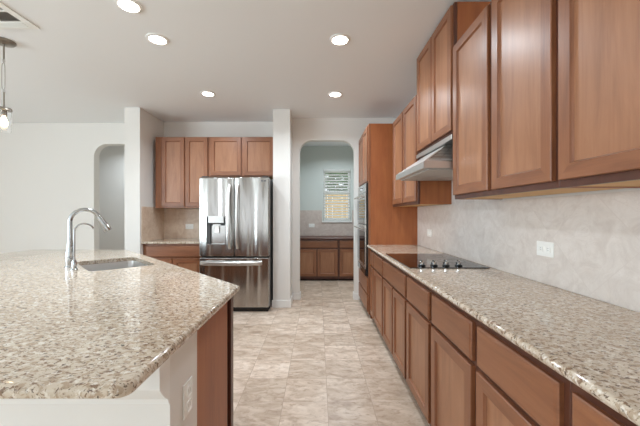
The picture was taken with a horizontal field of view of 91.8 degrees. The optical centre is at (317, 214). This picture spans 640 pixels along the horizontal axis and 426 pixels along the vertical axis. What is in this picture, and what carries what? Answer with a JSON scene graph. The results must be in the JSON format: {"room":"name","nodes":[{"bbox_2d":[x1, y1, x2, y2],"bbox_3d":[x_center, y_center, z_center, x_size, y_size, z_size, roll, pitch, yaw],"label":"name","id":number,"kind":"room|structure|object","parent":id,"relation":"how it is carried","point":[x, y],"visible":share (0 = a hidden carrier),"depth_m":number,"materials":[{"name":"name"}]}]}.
{"room":"kitchen","nodes":[
{"label":"kitchen","id":0,"kind":"room"},
{"bbox_2d":[0,123,124,253],"bbox_3d":[-4.595,-0.085,5.010,3.910,2.750,0.120,0,0,0],"label":"wall","id":1,"kind":"structure","parent":0,"point":[49,171],"depth_m":4.95,"materials":[{"name":"white paint"}]},
{"bbox_2d":[99,146,124,249],"bbox_3d":[-3.750,-0.085,5.735,2.900,2.750,1.330,0,0,0],"label":"wall","id":2,"kind":"structure","parent":0,"point":[111,158],"depth_m":6.30,"materials":[{"name":"white paint"}]},
{"bbox_2d":[125,108,163,254],"bbox_3d":[-2.535,-0.085,4.615,0.210,2.750,0.770,0,0,0],"label":"wall partition","id":3,"kind":"structure","parent":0,"point":[141,127],"depth_m":4.23,"materials":[{"name":"white paint"}]},
{"bbox_2d":[141,207,163,241],"bbox_3d":[-2.425,0.133,4.575,0.009,0.486,0.620,0,0,0],"label":"tile backsplash","id":4,"kind":"structure","parent":3,"relation":"attached to","point":[152,218],"depth_m":4.53,"materials":[{"name":"beige tile"}]},
{"bbox_2d":[164,122,272,208],"bbox_3d":[-1.527,-0.085,4.942,1.806,2.750,0.115,0,0,0],"label":"wall","id":5,"kind":"structure","parent":0,"point":[171,129],"depth_m":4.88,"materials":[{"name":"white paint"}]},
{"bbox_2d":[164,209,198,237],"bbox_3d":[-1.735,0.141,4.881,1.370,0.468,0.008,0,0,0],"label":"tile backsplash","id":6,"kind":"structure","parent":5,"relation":"attached to","point":[175,220],"depth_m":4.88,"materials":[{"name":"beige tile"}]},
{"bbox_2d":[186,224,192,228],"bbox_3d":[-2.020,0.190,4.871,0.125,0.080,0.010,0,0,0],"label":"wall outlet","id":7,"kind":"object","parent":6,"relation":"attached to","point":[188,226],"visible":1,"depth_m":4.87,"materials":[{"name":"white plastic"}]},
{"bbox_2d":[155,137,208,207],"bbox_3d":[-1.982,-0.613,4.691,0.775,1.035,0.383,0,0,0],"label":"upper cabinet","id":8,"kind":"object","parent":5,"relation":"attached to","point":[180,162],"visible":0.79,"depth_m":4.51,"materials":[{"name":"brown wood"}]},
{"bbox_2d":[209,137,272,178],"bbox_3d":[-1.112,-0.840,4.691,0.962,0.580,0.383,0,0,0],"label":"upper cabinet","id":9,"kind":"object","parent":5,"relation":"attached to","point":[234,157],"visible":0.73,"depth_m":4.51,"materials":[{"name":"brown wood"}]},
{"bbox_2d":[0,0,490,145],"bbox_3d":[-2.575,-1.510,1.025,8.050,0.100,11.650,0,0,0],"label":"ceiling","id":10,"kind":"structure","parent":0,"point":[87,61],"depth_m":2.94,"materials":[{"name":"white paint"}]},
{"bbox_2d":[0,37,16,132],"bbox_3d":[-2.645,-1.077,2.610,0.156,0.764,0.156,0,0,0],"label":"pendant light","id":11,"kind":"object","parent":10,"relation":"hanging from","point":[5,112],"visible":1,"depth_m":2.60,"materials":[{"name":"silver metal"}]},
{"bbox_2d":[0,2,39,28],"bbox_3d":[-2.388,-1.451,2.216,0.424,0.017,0.422,0,0,0],"label":"ceiling vent","id":12,"kind":"object","parent":10,"relation":"in","point":[9,19],"visible":1,"depth_m":2.33,"materials":[{"name":"white plastic"}]},
{"bbox_2d":[114,0,142,13],"bbox_3d":[-1.317,-1.455,2.160,0.176,0.010,0.176,0,0,0],"label":"recessed light","id":13,"kind":"object","parent":10,"relation":"in","point":[130,6],"visible":1,"depth_m":2.16,"materials":[{"name":"white plastic"}]},
{"bbox_2d":[146,33,168,44],"bbox_3d":[-1.335,-1.455,2.580,0.176,0.010,0.176,0,0,0],"label":"recessed light","id":14,"kind":"object","parent":10,"relation":"in","point":[154,38],"visible":1,"depth_m":2.57,"materials":[{"name":"white plastic"}]},
{"bbox_2d":[200,91,215,96],"bbox_3d":[-1.327,-1.455,3.740,0.176,0.010,0.176,0,0,0],"label":"recessed light","id":15,"kind":"object","parent":10,"relation":"in","point":[205,93],"visible":1,"depth_m":3.72,"materials":[{"name":"white plastic"}]},
{"bbox_2d":[328,91,342,96],"bbox_3d":[0.210,-1.455,3.756,0.176,0.010,0.176,0,0,0],"label":"recessed light","id":16,"kind":"object","parent":10,"relation":"in","point":[333,93],"visible":1,"depth_m":3.75,"materials":[{"name":"white plastic"}]},
{"bbox_2d":[330,33,350,45],"bbox_3d":[0.184,-1.455,2.586,0.176,0.010,0.176,0,0,0],"label":"recessed light","id":17,"kind":"object","parent":10,"relation":"in","point":[340,39],"visible":1,"depth_m":2.57,"materials":[{"name":"white plastic"}]},
{"bbox_2d":[273,109,291,299],"bbox_3d":[-0.506,-0.085,4.650,0.236,2.750,0.700,0,0,0],"label":"wall","id":18,"kind":"structure","parent":0,"point":[282,118],"depth_m":4.30,"materials":[{"name":"white paint"}]},
{"bbox_2d":[272,293,292,307],"bbox_3d":[-0.507,1.238,4.478,0.266,0.105,0.384,0,0,0],"label":"baseboard","id":19,"kind":"structure","parent":18,"relation":"attached to","point":[275,303],"depth_m":4.29,"materials":[{"name":"white paint"}]},
{"bbox_2d":[300,146,353,220],"bbox_3d":[0.505,-0.085,6.690,1.890,2.750,0.140,0,0,0],"label":"wall","id":20,"kind":"structure","parent":0,"point":[313,159],"depth_m":6.62,"materials":[{"name":"grey paint"}]},
{"bbox_2d":[300,210,353,235],"bbox_3d":[0.430,0.182,6.615,1.736,0.540,0.008,0,0,0],"label":"tile backsplash","id":21,"kind":"structure","parent":20,"relation":"attached to","point":[307,217],"depth_m":6.61,"materials":[{"name":"beige tile"}]},
{"bbox_2d":[322,169,351,221],"bbox_3d":[0.406,-0.403,6.665,0.639,1.143,0.150,0,0,0],"label":"window","id":22,"kind":"structure","parent":20,"relation":"in","point":[323,169],"depth_m":6.67,"materials":[{"name":"white paint"}]},
{"bbox_2d":[324,169,349,220],"bbox_3d":[0.406,-0.419,6.631,0.569,1.105,0.067,0,0,0],"label":"window blind","id":23,"kind":"object","parent":22,"relation":"attached to","point":[325,170],"visible":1,"depth_m":6.63,"materials":[{"name":"white plastic"}]},
{"bbox_2d":[233,280,429,425],"bbox_3d":[-2.575,1.340,1.025,8.050,0.100,11.650,0,0,0],"label":"floor","id":24,"kind":"structure","parent":0,"point":[320,360],"depth_m":2.61,"materials":[{"name":"tile"}]},
{"bbox_2d":[0,297,232,425],"bbox_3d":[-1.630,0.849,2.139,1.014,0.883,3.449,0,0,-45],"label":"kitchen island","id":25,"kind":"object","parent":24,"relation":"on","point":[206,356],"visible":0.18,"depth_m":0.96,"materials":[{"name":"white paint"}]},
{"bbox_2d":[0,250,239,398],"bbox_3d":[-1.669,0.391,2.071,1.255,0.030,3.722,0,0,-45],"label":"island countertop","id":26,"kind":"structure","parent":25,"relation":"on","point":[65,333],"depth_m":1.11,"materials":[{"name":"stone"}]},
{"bbox_2d":[70,223,93,269],"bbox_3d":[-1.620,0.216,2.126,0.087,0.318,0.117,0,0,25],"label":"water tap","id":27,"kind":"object","parent":26,"relation":"on","point":[74,261],"visible":1,"depth_m":2.10,"materials":[{"name":"silver metal"}]},
{"bbox_2d":[64,208,110,267],"bbox_3d":[-1.681,0.163,2.272,0.128,0.426,0.266,0,0,40],"label":"kitchen faucet","id":28,"kind":"object","parent":26,"relation":"on","point":[69,248],"visible":0.93,"depth_m":2.21,"materials":[{"name":"silver metal"}]},
{"bbox_2d":[80,261,147,270],"bbox_3d":[-1.568,0.499,2.393,0.650,0.182,0.470,0,0,45],"label":"sink","id":29,"kind":"object","parent":26,"relation":"in","point":[122,264],"visible":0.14,"depth_m":2.62,"materials":[{"name":"silver metal"}]},
{"bbox_2d":[183,376,192,419],"bbox_3d":[-0.445,0.628,1.065,0.010,0.115,0.070,0,0,0],"label":"wall outlet","id":30,"kind":"object","parent":25,"relation":"attached to","point":[188,387],"visible":1,"depth_m":1.05,"materials":[{"name":"white plastic"}]},
{"bbox_2d":[187,383,191,396],"bbox_3d":[-0.443,0.603,1.065,0.006,0.034,0.033,0,0,0],"label":"receptacle","id":31,"kind":"object","parent":30,"relation":"attached to","point":[189,385],"depth_m":1.06,"materials":[{"name":"grey plastic"}]},
{"bbox_2d":[187,397,191,411],"bbox_3d":[-0.443,0.653,1.065,0.006,0.034,0.033,0,0,0],"label":"receptacle","id":32,"kind":"object","parent":30,"relation":"attached to","point":[189,399],"depth_m":1.06,"materials":[{"name":"grey plastic"}]},
{"bbox_2d":[143,244,201,272],"bbox_3d":[-2.014,0.848,4.582,0.830,0.884,0.598,0,0,0],"label":"base cabinet","id":33,"kind":"object","parent":24,"relation":"on","point":[187,256],"visible":0.24,"depth_m":4.28,"materials":[{"name":"brown wood"}]},
{"bbox_2d":[141,238,198,243],"bbox_3d":[-2.011,0.391,4.572,0.833,0.030,0.621,0,0,0],"label":"countertop","id":34,"kind":"structure","parent":33,"relation":"on","point":[164,240],"depth_m":4.32,"materials":[{"name":"stone"}]},
{"bbox_2d":[199,176,272,310],"bbox_3d":[-1.105,0.390,4.420,0.921,1.800,0.840,0,0,0],"label":"refrigerator","id":35,"kind":"object","parent":24,"relation":"on","point":[236,214],"visible":0.97,"depth_m":4.08,"materials":[{"name":"grey metal"}]},
{"bbox_2d":[300,239,338,279],"bbox_3d":[-0.019,0.886,6.308,0.838,0.808,0.618,0,0,0],"label":"base cabinet","id":36,"kind":"object","parent":24,"relation":"on","point":[319,258],"visible":0.72,"depth_m":6.01,"materials":[{"name":"brown wood"}]},
{"bbox_2d":[338,239,353,279],"bbox_3d":[0.850,0.886,6.308,0.898,0.808,0.618,0,0,0],"label":"base cabinet","id":37,"kind":"object","parent":24,"relation":"on","point":[346,246],"visible":0.3,"depth_m":6.01,"materials":[{"name":"brown wood"}]},
{"bbox_2d":[300,236,353,238],"bbox_3d":[0.430,0.467,6.294,1.736,0.028,0.648,0,0,0],"label":"countertop","id":38,"kind":"structure","parent":37,"relation":"on","point":[301,237],"depth_m":6.11,"materials":[{"name":"brown stone"}]},
{"bbox_2d":[370,250,374,317],"bbox_3d":[0.940,0.848,3.724,0.600,0.884,0.249,0,0,0],"label":"base cabinet","id":39,"kind":"object","parent":24,"relation":"on","point":[372,252],"visible":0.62,"depth_m":3.72,"materials":[{"name":"brown wood"}]},
{"bbox_2d":[373,252,383,335],"bbox_3d":[0.940,0.848,3.340,0.600,0.884,0.519,0,0,0],"label":"base cabinet","id":40,"kind":"object","parent":24,"relation":"on","point":[378,277],"visible":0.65,"depth_m":3.33,"materials":[{"name":"brown wood"}]},
{"bbox_2d":[359,124,416,317],"bbox_3d":[0.925,0.080,4.266,0.630,2.420,0.830,0,0,0],"label":"oven tower","id":41,"kind":"object","parent":24,"relation":"on","point":[388,224],"visible":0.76,"depth_m":3.85,"materials":[{"name":"brown wood"}]},
{"bbox_2d":[354,183,367,275],"bbox_3d":[0.859,0.188,4.266,0.647,1.172,0.759,0,0,0],"label":"double oven","id":42,"kind":"object","parent":41,"relation":"in","point":[362,198],"visible":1,"depth_m":4.10,"materials":[{"name":"silver metal"}]},
{"bbox_2d":[383,258,407,378],"bbox_3d":[0.940,0.848,2.675,0.600,0.884,0.809,0,0,0],"label":"base cabinet","id":43,"kind":"object","parent":24,"relation":"on","point":[395,279],"visible":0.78,"depth_m":2.59,"materials":[{"name":"brown wood"}]},
{"bbox_2d":[367,245,639,425],"bbox_3d":[0.920,0.391,2.067,0.628,0.030,3.564,0,0,0],"label":"countertop","id":44,"kind":"structure","parent":43,"relation":"on","point":[594,344],"depth_m":1.10,"materials":[{"name":"stone"}]},
{"bbox_2d":[386,254,489,267],"bbox_3d":[0.917,0.351,2.544,0.559,0.048,0.772,0,0,0],"label":"cooktop","id":45,"kind":"object","parent":44,"relation":"in","point":[409,260],"visible":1,"depth_m":2.43,"materials":[{"name":"black glass"}]},
{"bbox_2d":[406,274,432,425],"bbox_3d":[0.940,0.848,2.025,0.600,0.884,0.489,0,0,0],"label":"base cabinet","id":46,"kind":"object","parent":24,"relation":"on","point":[419,323],"visible":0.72,"depth_m":1.97,"materials":[{"name":"brown wood"}]},
{"bbox_2d":[431,291,477,425],"bbox_3d":[0.940,0.848,1.530,0.600,0.884,0.499,0,0,0],"label":"base cabinet","id":47,"kind":"object","parent":24,"relation":"on","point":[454,367],"visible":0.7,"depth_m":1.49,"materials":[{"name":"brown wood"}]},
{"bbox_2d":[476,320,570,425],"bbox_3d":[0.940,0.848,1.044,0.600,0.884,0.469,0,0,0],"label":"base cabinet","id":48,"kind":"object","parent":24,"relation":"on","point":[514,388],"visible":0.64,"depth_m":1.01,"materials":[{"name":"brown wood"}]},
{"bbox_2d":[571,382,637,425],"bbox_3d":[0.940,0.848,0.554,0.600,0.884,0.509,0,0,0],"label":"base cabinet","id":49,"kind":"object","parent":24,"relation":"on","point":[586,410],"visible":0.38,"depth_m":0.73,"materials":[{"name":"brown wood"}]},
{"bbox_2d":[292,118,395,299],"bbox_3d":[0.427,-0.085,4.742,1.631,2.750,0.115,0,0,0],"label":"wall","id":50,"kind":"structure","parent":0,"point":[349,131],"depth_m":4.68,"materials":[{"name":"white paint"}]},
{"bbox_2d":[293,291,359,299],"bbox_3d":[0.127,1.238,4.736,1.002,0.105,0.129,0,0,0],"label":"baseboard","id":51,"kind":"structure","parent":50,"relation":"attached to","point":[296,296],"depth_m":4.67,"materials":[{"name":"white paint"}]},
{"bbox_2d":[418,188,639,311],"bbox_3d":[1.347,-0.085,0.000,0.207,2.750,9.600,0,0,0],"label":"wall","id":52,"kind":"structure","parent":0,"point":[622,189],"depth_m":1.50,"materials":[{"name":"white paint"}]},
{"bbox_2d":[393,95,451,206],"bbox_3d":[1.073,-0.610,3.358,0.334,1.030,0.980,0,0,0],"label":"upper cabinet","id":53,"kind":"object","parent":52,"relation":"attached to","point":[405,193],"visible":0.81,"depth_m":3.10,"materials":[{"name":"brown wood"}]},
{"bbox_2d":[396,134,452,180],"bbox_3d":[0.974,-0.427,2.485,0.512,0.239,0.754,0,0,0],"label":"range hood","id":54,"kind":"object","parent":52,"relation":"attached to","point":[435,163],"visible":0.41,"depth_m":2.27,"materials":[{"name":"silver metal"}]},
{"bbox_2d":[431,145,452,158],"bbox_3d":[0.982,-0.445,2.193,0.441,0.132,0.143,0,0,0],"label":"grille","id":55,"kind":"object","parent":54,"relation":"attached to","point":[446,152],"depth_m":2.17,"materials":[{"name":"silver metal"}]},
{"bbox_2d":[417,2,489,153],"bbox_3d":[1.073,-0.997,2.485,0.334,0.897,0.760,0,0,0],"label":"upper cabinet","id":56,"kind":"object","parent":52,"relation":"attached to","point":[435,61],"visible":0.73,"depth_m":2.34,"materials":[{"name":"brown wood"}]},
{"bbox_2d":[417,180,639,311],"bbox_3d":[1.239,-0.097,2.067,0.008,0.946,3.564,0,0,0],"label":"tile backsplash","id":57,"kind":"structure","parent":52,"relation":"attached to","point":[595,237],"depth_m":1.59,"materials":[{"name":"beige tile"}]},
{"bbox_2d":[427,229,431,236],"bbox_3d":[1.230,0.205,3.430,0.010,0.080,0.125,0,0,0],"label":"wall outlet","id":58,"kind":"object","parent":57,"relation":"attached to","point":[429,232],"visible":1,"depth_m":3.42,"materials":[{"name":"white plastic"}]},
{"bbox_2d":[537,241,553,257],"bbox_3d":[1.230,0.187,1.682,0.010,0.080,0.125,0,0,0],"label":"wall outlet","id":59,"kind":"object","parent":57,"relation":"attached to","point":[546,249],"visible":1,"depth_m":1.67,"materials":[{"name":"white plastic"}]},
{"bbox_2d":[545,246,550,252],"bbox_3d":[1.228,0.187,1.655,0.006,0.031,0.036,0,0,0],"label":"receptacle","id":60,"kind":"object","parent":59,"relation":"attached to","point":[547,248],"depth_m":1.65,"materials":[{"name":"grey plastic"}]},
{"bbox_2d":[453,0,621,198],"bbox_3d":[1.073,-0.621,1.643,0.334,1.038,0.913,0,0,0],"label":"upper cabinet","id":61,"kind":"object","parent":52,"relation":"attached to","point":[505,64],"visible":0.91,"depth_m":1.50,"materials":[{"name":"brown wood"}]},
{"bbox_2d":[558,0,639,187],"bbox_3d":[1.073,-0.621,0.731,0.334,1.038,0.911,0,0,0],"label":"upper cabinet","id":62,"kind":"object","parent":52,"relation":"attached to","point":[599,40],"visible":1,"depth_m":1.02,"materials":[{"name":"brown wood"}]},
{"label":"outside","id":63,"kind":"structure","parent":0,"visible":0},
{"bbox_3d":[1.000,1.360,15.450,14.000,0.100,17.100,0,0,0],"label":"ground","id":64,"kind":"structure","parent":63,"visible":0},
{"bbox_2d":[326,195,347,217],"bbox_3d":[1.050,0.285,9.630,6.900,2.010,0.060,0,0,0],"label":"wooden fence","id":65,"kind":"object","parent":64,"relation":"on","point":[326,195],"visible":0.02,"depth_m":9.60,"materials":[{"name":"brown wood"}]},
{"bbox_2d":[326,173,347,195],"bbox_3d":[0.756,-0.491,11.514,2.354,3.607,1.440,0,0,0],"label":"tree","id":66,"kind":"object","parent":64,"relation":"on","point":[326,173],"visible":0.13,"depth_m":11.30,"materials":[{"name":"green plant"}]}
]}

